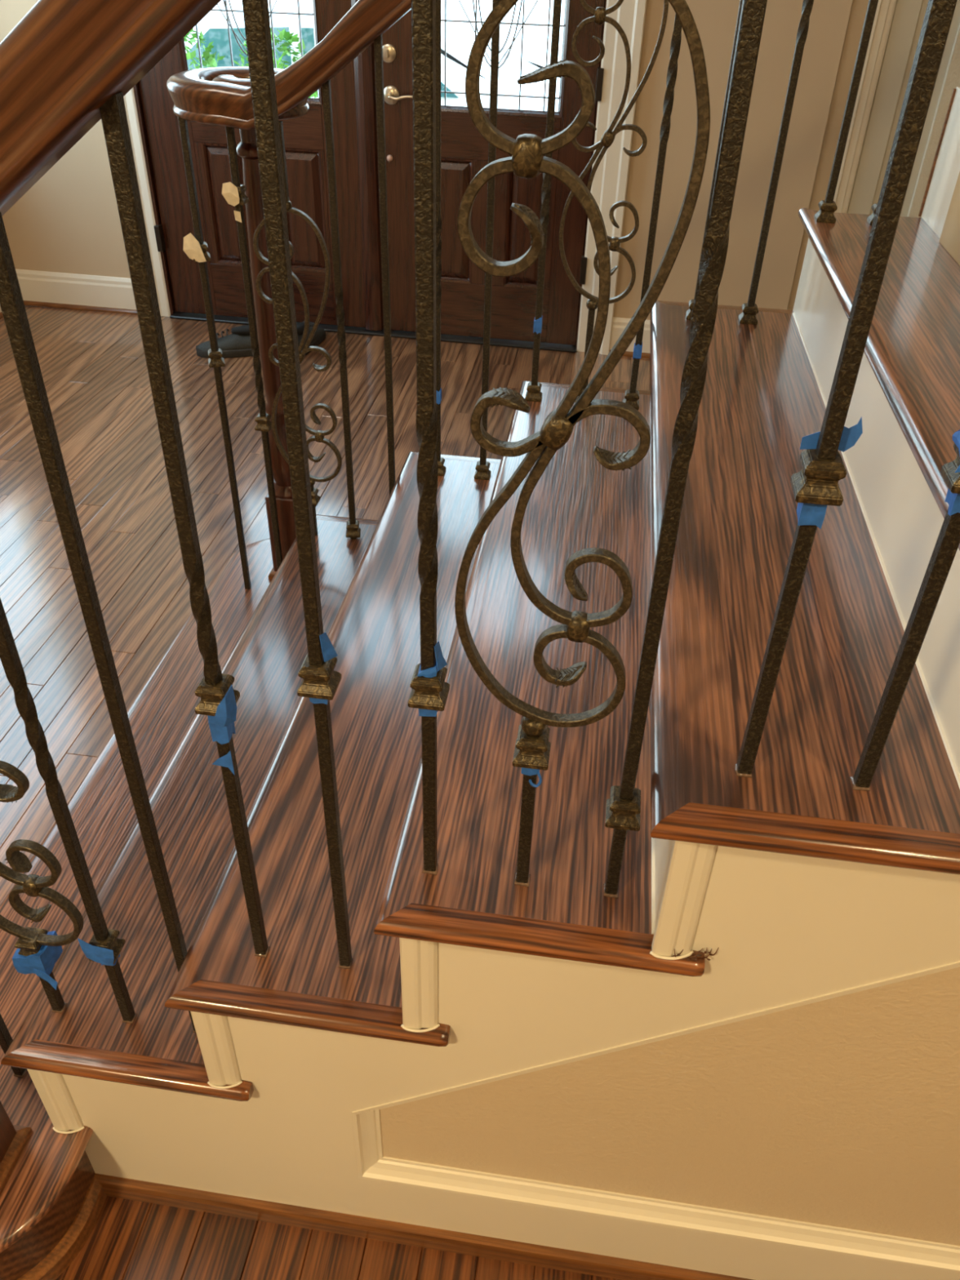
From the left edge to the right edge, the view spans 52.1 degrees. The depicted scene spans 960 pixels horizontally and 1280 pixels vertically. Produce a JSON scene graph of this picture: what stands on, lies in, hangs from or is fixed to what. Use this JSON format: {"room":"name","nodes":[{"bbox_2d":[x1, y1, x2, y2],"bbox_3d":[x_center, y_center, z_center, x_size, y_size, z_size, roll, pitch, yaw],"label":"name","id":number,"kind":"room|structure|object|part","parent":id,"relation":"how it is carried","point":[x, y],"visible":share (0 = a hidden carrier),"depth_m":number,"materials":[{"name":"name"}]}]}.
{"room":"staircase","nodes":[
{"label":"staircase","id":0,"kind":"room"},
{"bbox_2d":[0,305,650,1279],"bbox_3d":[0.271,0.869,1.574,6.150,0.100,7.550,6,37,5],"label":"floor","id":1,"kind":"structure","parent":0,"point":[93,366],"depth_m":3.12,"materials":[{"name":"red wood"}]},
{"bbox_2d":[195,324,257,358],"bbox_3d":[-1.058,-1.287,4.207,0.314,0.122,0.112,-6,38,-11],"label":"sneaker","id":2,"kind":"object","parent":1,"relation":"on","point":[237,344],"visible":0.64,"depth_m":4.18,"materials":[{"name":"fabric"}]},
{"bbox_2d":[296,321,325,355],"bbox_3d":[-0.770,-1.343,4.294,0.112,0.122,0.314,10,38,11],"label":"sneaker","id":3,"kind":"object","parent":1,"relation":"on","point":[319,336],"visible":0.45,"depth_m":4.29,"materials":[{"name":"fabric"}]},
{"bbox_2d":[0,86,959,1279],"bbox_3d":[0.531,-0.016,1.555,2.613,1.350,1.825,6,37,5],"label":"staircase","id":4,"kind":"structure","parent":1,"relation":"on","point":[742,1061],"depth_m":1.25,"materials":[{"name":"red wood"}]},
{"bbox_2d":[0,1013,26,1078],"bbox_3d":[-0.662,0.212,1.127,0.016,1.060,0.016,6,37,5],"label":"baluster","id":5,"kind":"object","parent":4,"relation":"on","point":[6,1039],"visible":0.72,"depth_m":1.39,"materials":[{"name":"brown metal"}]},
{"bbox_2d":[0,1100,32,1194],"bbox_3d":[-0.677,0.293,1.022,0.111,1.056,0.111,6,37,5],"label":"newel post","id":6,"kind":"object","parent":4,"relation":"on","point":[13,1138],"visible":1,"depth_m":1.33,"materials":[{"name":"brown wood"}]},
{"bbox_2d":[0,760,84,1013],"bbox_3d":[-0.554,0.148,1.058,0.153,0.872,0.047,6,37,5],"label":"baluster","id":7,"kind":"object","parent":4,"relation":"on","point":[38,950],"visible":1,"depth_m":1.18,"materials":[{"name":"brown metal"}]},
{"bbox_3d":[-0.576,0.619,1.332,0.038,0.167,0.012,6,37,5],"label":"riser trim","id":8,"kind":"part","parent":4,"relation":"part of","materials":[{"name":"beige paint"}]},
{"bbox_2d":[0,598,137,1023],"bbox_3d":[-0.456,0.128,1.026,0.041,0.946,0.037,6,37,5],"label":"baluster","id":9,"kind":"object","parent":4,"relation":"on","point":[104,947],"visible":1,"depth_m":1.08,"materials":[{"name":"brown metal"}]},
{"bbox_2d":[0,211,195,1032],"bbox_3d":[-0.358,0.107,0.997,0.016,1.019,0.016,6,37,5],"label":"baluster","id":10,"kind":"object","parent":4,"relation":"on","point":[11,302],"visible":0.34,"depth_m":0.86,"materials":[{"name":"brown metal"}]},
{"bbox_2d":[99,91,270,957],"bbox_3d":[-0.248,0.011,0.905,0.037,0.909,0.036,6,37,5],"label":"baluster","id":11,"kind":"object","parent":4,"relation":"on","point":[219,700],"visible":1,"depth_m":0.80,"materials":[{"name":"brown metal"}]},
{"bbox_2d":[177,115,251,589],"bbox_3d":[-0.578,-0.552,2.149,0.051,1.060,0.040,-8,38,-13],"label":"baluster","id":12,"kind":"object","parent":4,"relation":"on","point":[195,248],"visible":1,"depth_m":2.06,"materials":[{"name":"brown metal"}]},
{"bbox_3d":[-0.321,0.493,1.194,0.038,0.167,0.012,6,37,5],"label":"riser trim","id":13,"kind":"part","parent":4,"relation":"part of","materials":[{"name":"beige paint"}]},
{"bbox_2d":[222,126,282,568],"bbox_3d":[-0.487,-0.550,2.151,0.041,1.060,0.040,6,37,5],"label":"baluster","id":14,"kind":"object","parent":4,"relation":"on","point":[233,193],"visible":0.98,"depth_m":2.06,"materials":[{"name":"brown metal"}]},
{"bbox_2d":[235,128,296,579],"bbox_3d":[-0.463,-0.604,2.227,0.111,1.056,0.111,6,37,5],"label":"newel post","id":15,"kind":"object","parent":4,"relation":"on","point":[246,148],"visible":0.39,"depth_m":2.16,"materials":[{"name":"brown wood"}]},
{"bbox_3d":[-0.476,-0.190,2.538,0.111,0.018,0.111,6,37,5],"label":"moulding","id":16,"kind":"part","parent":15,"relation":"part of","materials":[{"name":"brown wood"}]},
{"bbox_2d":[166,0,411,130],"bbox_3d":[0.203,-1.379,1.510,1.574,1.088,0.278,6,37,5],"label":"handrail","id":17,"kind":"object","parent":15,"relation":"on","point":[215,95],"visible":0.84,"depth_m":1.75,"materials":[{"name":"brown wood"}]},
{"bbox_2d":[241,0,352,968],"bbox_3d":[-0.146,-0.010,0.873,0.035,0.986,0.034,6,37,5],"label":"baluster","id":18,"kind":"object","parent":4,"relation":"on","point":[320,682],"visible":1,"depth_m":0.75,"materials":[{"name":"brown metal"}]},
{"bbox_2d":[253,120,342,535],"bbox_3d":[-0.378,-0.599,2.059,0.154,0.873,0.034,6,37,5],"label":"baluster","id":19,"kind":"object","parent":4,"relation":"on","point":[319,434],"visible":0.63,"depth_m":2.04,"materials":[{"name":"brown metal"}]},
{"bbox_3d":[-0.372,-0.833,1.884,0.024,0.018,0.024,6,37,5],"label":"knob","id":20,"kind":"part","parent":19,"relation":"part of","materials":[{"name":"brown metal"}]},
{"bbox_3d":[-0.387,-0.361,2.238,0.024,0.018,0.024,6,37,5],"label":"knob","id":21,"kind":"part","parent":19,"relation":"part of","materials":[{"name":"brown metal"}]},
{"bbox_2d":[322,79,360,539],"bbox_3d":[-0.285,-0.618,2.029,0.034,0.944,0.034,-1,37,-4],"label":"baluster","id":22,"kind":"object","parent":4,"relation":"on","point":[353,529],"visible":0.99,"depth_m":1.98,"materials":[{"name":"brown metal"}]},
{"bbox_3d":[-0.149,0.671,1.315,0.031,0.176,0.020,6,37,5],"label":"panel moulding","id":23,"kind":"part","parent":4,"relation":"part of","materials":[{"name":"beige paint"}]},
{"bbox_2d":[373,34,395,495],"bbox_3d":[-0.188,-0.637,1.998,0.013,1.017,0.013,6,37,5],"label":"baluster","id":24,"kind":"object","parent":4,"relation":"on","point":[378,42],"visible":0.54,"depth_m":1.90,"materials":[{"name":"brown metal"}]},
{"bbox_3d":[-0.065,0.367,1.056,0.038,0.167,0.012,6,37,5],"label":"riser trim","id":25,"kind":"part","parent":4,"relation":"part of","materials":[{"name":"beige paint"}]},
{"bbox_2d":[407,0,449,875],"bbox_3d":[-0.042,-0.106,0.783,0.034,0.873,0.034,6,37,5],"label":"baluster","id":26,"kind":"object","parent":4,"relation":"on","point":[429,691],"visible":1,"depth_m":0.72,"materials":[{"name":"brown metal"}]},
{"bbox_2d":[435,0,445,475],"bbox_3d":[-0.083,-0.733,1.908,0.034,0.904,0.034,6,37,5],"label":"baluster","id":27,"kind":"object","parent":4,"relation":"on","point":[441,468],"visible":0.55,"depth_m":1.87,"materials":[{"name":"brown metal"}]},
{"bbox_2d":[474,0,500,479],"bbox_3d":[0.018,-0.753,1.875,0.034,0.980,0.034,6,37,5],"label":"baluster","id":28,"kind":"object","parent":4,"relation":"on","point":[482,472],"visible":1,"depth_m":1.87,"materials":[{"name":"brown metal"}]},
{"bbox_2d":[524,0,561,401],"bbox_3d":[0.122,-0.849,1.786,0.034,0.866,0.034,6,37,5],"label":"baluster","id":29,"kind":"object","parent":4,"relation":"on","point":[533,393],"visible":0.83,"depth_m":1.83,"materials":[{"name":"brown metal"}]},
{"bbox_2d":[454,0,710,886],"bbox_3d":[0.058,-0.125,0.751,0.154,0.947,0.034,6,37,5],"label":"baluster","id":30,"kind":"object","parent":4,"relation":"on","point":[531,753],"visible":1,"depth_m":0.71,"materials":[{"name":"brown metal"}]},
{"bbox_3d":[0.050,0.077,0.903,0.024,0.018,0.024,6,37,5],"label":"knob","id":31,"kind":"part","parent":30,"relation":"part of","materials":[{"name":"brown metal"}]},
{"bbox_2d":[559,0,668,403],"bbox_3d":[0.227,-0.870,1.752,0.154,0.944,0.034,6,37,5],"label":"baluster","id":32,"kind":"object","parent":4,"relation":"on","point":[607,139],"visible":0.78,"depth_m":1.74,"materials":[{"name":"brown metal"}]},
{"bbox_3d":[0.219,-0.654,1.914,0.024,0.018,0.024,6,37,5],"label":"knob","id":33,"kind":"part","parent":32,"relation":"part of","materials":[{"name":"brown metal"}]},
{"bbox_2d":[622,13,681,409],"bbox_3d":[0.324,-0.889,1.721,0.034,1.017,0.034,6,37,5],"label":"baluster","id":34,"kind":"object","parent":4,"relation":"on","point":[632,395],"visible":0.94,"depth_m":1.77,"materials":[{"name":"brown metal"}]},
{"bbox_3d":[0.493,0.284,0.916,1.300,0.984,0.020,6,37,5],"label":"panel moulding","id":35,"kind":"part","parent":4,"relation":"part of","materials":[{"name":"beige paint"}]},
{"bbox_3d":[0.775,0.825,1.269,1.903,0.031,0.020,6,37,5],"label":"panel moulding","id":36,"kind":"part","parent":4,"relation":"part of","materials":[{"name":"beige paint"}]},
{"bbox_3d":[0.784,0.360,0.961,1.923,1.185,0.042,6,37,5],"label":"sunk panel","id":37,"kind":"part","parent":4,"relation":"part of","materials":[{"name":"beige paint"}]},
{"bbox_3d":[0.190,0.241,0.917,0.038,0.167,0.012,6,37,5],"label":"riser trim","id":38,"kind":"part","parent":4,"relation":"part of","materials":[{"name":"beige paint"}]},
{"bbox_2d":[603,0,767,897],"bbox_3d":[0.149,-0.144,0.722,0.034,1.016,0.034,6,37,5],"label":"baluster","id":39,"kind":"object","parent":4,"relation":"on","point":[623,807],"visible":1,"depth_m":0.69,"materials":[{"name":"brown metal"}]},
{"bbox_2d":[685,0,742,319],"bbox_3d":[0.427,-0.985,1.632,0.034,0.903,0.034,6,37,5],"label":"baluster","id":40,"kind":"object","parent":4,"relation":"on","point":[688,313],"visible":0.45,"depth_m":1.72,"materials":[{"name":"brown metal"}]},
{"bbox_2d":[738,0,813,324],"bbox_3d":[0.528,-1.005,1.600,0.034,0.979,0.034,6,37,5],"label":"baluster","id":41,"kind":"object","parent":4,"relation":"on","point":[750,309],"visible":1,"depth_m":1.72,"materials":[{"name":"brown metal"}]},
{"bbox_2d":[734,0,957,777],"bbox_3d":[0.257,-0.240,0.632,0.041,0.903,0.034,6,37,5],"label":"baluster","id":42,"kind":"object","parent":4,"relation":"on","point":[816,486],"visible":1,"depth_m":0.68,"materials":[{"name":"brown metal"}]},
{"bbox_2d":[813,0,878,223],"bbox_3d":[0.631,-1.101,1.510,0.034,0.864,0.034,6,37,5],"label":"baluster","id":43,"kind":"object","parent":4,"relation":"on","point":[828,206],"visible":1,"depth_m":1.67,"materials":[{"name":"brown metal"}]},
{"bbox_2d":[866,203,877,225],"bbox_3d":[0.724,-1.119,1.480,0.034,0.934,0.034,6,37,5],"label":"baluster","id":44,"kind":"object","parent":4,"relation":"on","point":[870,219],"visible":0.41,"depth_m":1.75,"materials":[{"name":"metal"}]},
{"bbox_2d":[849,429,959,791],"bbox_3d":[0.357,-0.260,0.598,0.035,0.981,0.036,6,37,5],"label":"baluster","id":45,"kind":"object","parent":4,"relation":"on","point":[948,541],"visible":1,"depth_m":0.78,"materials":[{"name":"brown metal"}]},
{"bbox_2d":[0,0,221,216],"bbox_3d":[0.001,-0.509,0.343,1.574,1.088,0.278,6,37,5],"label":"handrail","id":46,"kind":"object","parent":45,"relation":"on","point":[63,60],"visible":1,"depth_m":0.60,"materials":[{"name":"brown wood"}]},
{"bbox_2d":[0,0,959,319],"bbox_3d":[0.820,-2.999,3.127,6.156,4.250,0.220,7,37,7],"label":"wall","id":47,"kind":"structure","parent":0,"point":[68,221],"depth_m":3.90,"materials":[{"name":"beige paint"}]},
{"bbox_2d":[15,269,137,315],"bbox_3d":[-1.884,-1.628,4.597,0.636,0.158,0.030,7,37,7],"label":"baseboard","id":48,"kind":"structure","parent":47,"relation":"attached to","point":[37,288],"depth_m":4.60,"materials":[{"name":"white paint"}]},
{"bbox_3d":[-1.886,-1.572,4.639,0.636,0.018,0.030,7,37,7],"label":"shoe moulding","id":49,"kind":"part","parent":48,"relation":"part of","materials":[{"name":"brown wood"}]},
{"bbox_2d":[123,87,170,316],"bbox_3d":[-1.477,-2.555,3.823,0.130,2.590,0.033,6,37,5],"label":"trim","id":50,"kind":"structure","parent":47,"relation":"attached to","point":[129,98],"depth_m":4.28,"materials":[{"name":"white paint"}]},
{"bbox_2d":[138,0,383,330],"bbox_3d":[-0.911,-2.452,3.822,1.020,2.425,0.082,7,37,6],"label":"door","id":51,"kind":"structure","parent":47,"relation":"in","point":[353,89],"depth_m":4.20,"materials":[{"name":"brown wood"}]},
{"bbox_3d":[-1.086,-1.896,4.290,0.191,0.495,0.036,7,37,7],"label":"raised panel","id":52,"kind":"part","parent":51,"relation":"part of","materials":[{"name":"brown wood"}]},
{"bbox_3d":[-0.921,-2.145,4.070,0.568,0.175,0.044,7,37,7],"label":"rail","id":53,"kind":"part","parent":51,"relation":"part of","materials":[{"name":"brown wood"}]},
{"bbox_3d":[-0.939,-1.585,4.490,0.568,0.235,0.044,7,37,7],"label":"rail","id":54,"kind":"part","parent":51,"relation":"part of","materials":[{"name":"brown wood"}]},
{"bbox_3d":[-0.760,-1.857,4.251,0.191,0.495,0.036,7,37,7],"label":"raised panel","id":55,"kind":"part","parent":51,"relation":"part of","materials":[{"name":"brown wood"}]},
{"bbox_2d":[133,0,606,348],"bbox_3d":[-0.470,-2.419,3.779,1.924,2.475,0.100,7,37,7],"label":"trim","id":56,"kind":"structure","parent":47,"relation":"attached to","point":[136,88],"depth_m":4.23,"materials":[{"name":"brown wood"}]},
{"bbox_2d":[169,311,576,352],"bbox_3d":[-0.501,-1.422,4.502,1.899,0.012,0.120,7,37,7],"label":"trim","id":57,"kind":"structure","parent":47,"relation":"attached to","point":[178,315],"depth_m":4.44,"materials":[{"name":"brown wood"}]},
{"bbox_2d":[373,0,604,345],"bbox_3d":[0.023,-2.332,3.700,0.919,2.425,0.133,8,37,9],"label":"door","id":58,"kind":"structure","parent":47,"relation":"in","point":[464,150],"depth_m":4.09,"materials":[{"name":"brown wood"}]},
{"bbox_3d":[-0.372,-1.981,4.042,0.026,0.026,0.011,6,37,5],"label":"bolt knob","id":59,"kind":"part","parent":58,"relation":"part of","materials":[{"name":"metal"}]},
{"bbox_3d":[-0.301,-2.131,3.864,0.122,0.023,0.019,6,37,5],"label":"lever","id":60,"kind":"part","parent":58,"relation":"part of","materials":[{"name":"gold metal"}]},
{"bbox_3d":[-0.119,-1.779,4.174,0.181,0.495,0.036,7,37,7],"label":"raised panel","id":61,"kind":"part","parent":58,"relation":"part of","materials":[{"name":"brown wood"}]},
{"bbox_3d":[0.037,-1.467,4.373,0.536,0.235,0.044,7,37,7],"label":"rail","id":62,"kind":"part","parent":58,"relation":"part of","materials":[{"name":"brown wood"}]},
{"bbox_3d":[0.054,-2.027,3.953,0.536,0.175,0.044,7,37,7],"label":"rail","id":63,"kind":"part","parent":58,"relation":"part of","materials":[{"name":"brown wood"}]},
{"bbox_3d":[0.196,-1.741,4.136,0.171,0.495,0.036,7,37,7],"label":"raised panel","id":64,"kind":"part","parent":58,"relation":"part of","materials":[{"name":"brown wood"}]},
{"bbox_2d":[576,0,646,355],"bbox_3d":[0.533,-2.311,3.581,0.145,2.590,0.036,6,37,5],"label":"trim","id":65,"kind":"structure","parent":47,"relation":"attached to","point":[609,184],"depth_m":3.84,"materials":[{"name":"white paint"}]},
{"bbox_2d":[608,316,650,358],"bbox_3d":[0.929,-1.287,4.260,0.721,0.158,0.030,7,37,7],"label":"baseboard","id":66,"kind":"structure","parent":47,"relation":"attached to","point":[619,324],"depth_m":4.29,"materials":[{"name":"white paint"}]},
{"bbox_3d":[0.927,-1.231,4.302,0.721,0.018,0.030,7,37,7],"label":"shoe moulding","id":67,"kind":"part","parent":66,"relation":"part of","materials":[{"name":"brown wood"}]},
{"bbox_2d":[786,0,868,310],"bbox_3d":[1.369,-2.462,3.351,0.075,3.150,0.017,6,37,5],"label":"trim","id":68,"kind":"structure","parent":47,"relation":"attached to","point":[859,7],"depth_m":3.71,"materials":[{"name":"beige paint"}]},
{"bbox_2d":[833,0,896,213],"bbox_3d":[1.430,-2.427,3.307,0.070,3.150,0.032,6,37,5],"label":"trim","id":69,"kind":"structure","parent":47,"relation":"attached to","point":[885,10],"depth_m":3.63,"materials":[{"name":"white paint"}]},
{"bbox_2d":[846,0,959,217],"bbox_3d":[1.588,-2.065,3.581,0.266,2.250,0.046,7,37,7],"label":"door","id":70,"kind":"structure","parent":47,"relation":"in","point":[908,18],"depth_m":3.63,"materials":[{"name":"grey paint"}]},
{"bbox_3d":[-2.729,-1.186,0.563,0.180,4.250,7.550,6,37,5],"label":"wall","id":71,"kind":"structure","parent":0,"visible":0},
{"bbox_2d":[0,306,3,319],"bbox_3d":[-2.690,0.520,1.701,0.030,0.158,7.350,6,37,5],"label":"baseboard","id":72,"kind":"structure","parent":71,"relation":"attached to","point":[1,313],"depth_m":4.52,"materials":[{"name":"white paint"}]},
{"label":"outside","id":73,"kind":"structure","parent":0,"visible":0},
{"bbox_2d":[202,0,564,66],"bbox_3d":[1.732,-9.999,16.912,26.000,0.150,30.020,6,37,5],"label":"ground","id":74,"kind":"structure","parent":73,"point":[535,37],"depth_m":21.27,"materials":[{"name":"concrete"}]},
{"bbox_2d":[183,27,225,69],"bbox_3d":[-2.002,-3.500,6.792,0.742,1.414,0.714,6,37,5],"label":"shrub","id":75,"kind":"object","parent":74,"relation":"on","point":[210,60],"visible":0.06,"depth_m":6.48,"materials":[{"name":"green plant"}]},
{"bbox_2d":[233,28,317,97],"bbox_3d":[-1.376,-3.451,6.801,0.715,1.356,0.702,-11,39,-16],"label":"shrub","id":76,"kind":"object","parent":74,"relation":"on","point":[287,36],"visible":0.08,"depth_m":6.43,"materials":[{"name":"green plant"}]},
{"bbox_2d":[184,0,559,111],"bbox_3d":[-1.248,-4.260,7.848,4.280,1.398,1.730,6,37,5],"label":"parked car","id":77,"kind":"object","parent":74,"relation":"on","point":[460,38],"visible":0.03,"depth_m":6.95,"materials":[{"name":"white paint"}]}
]}

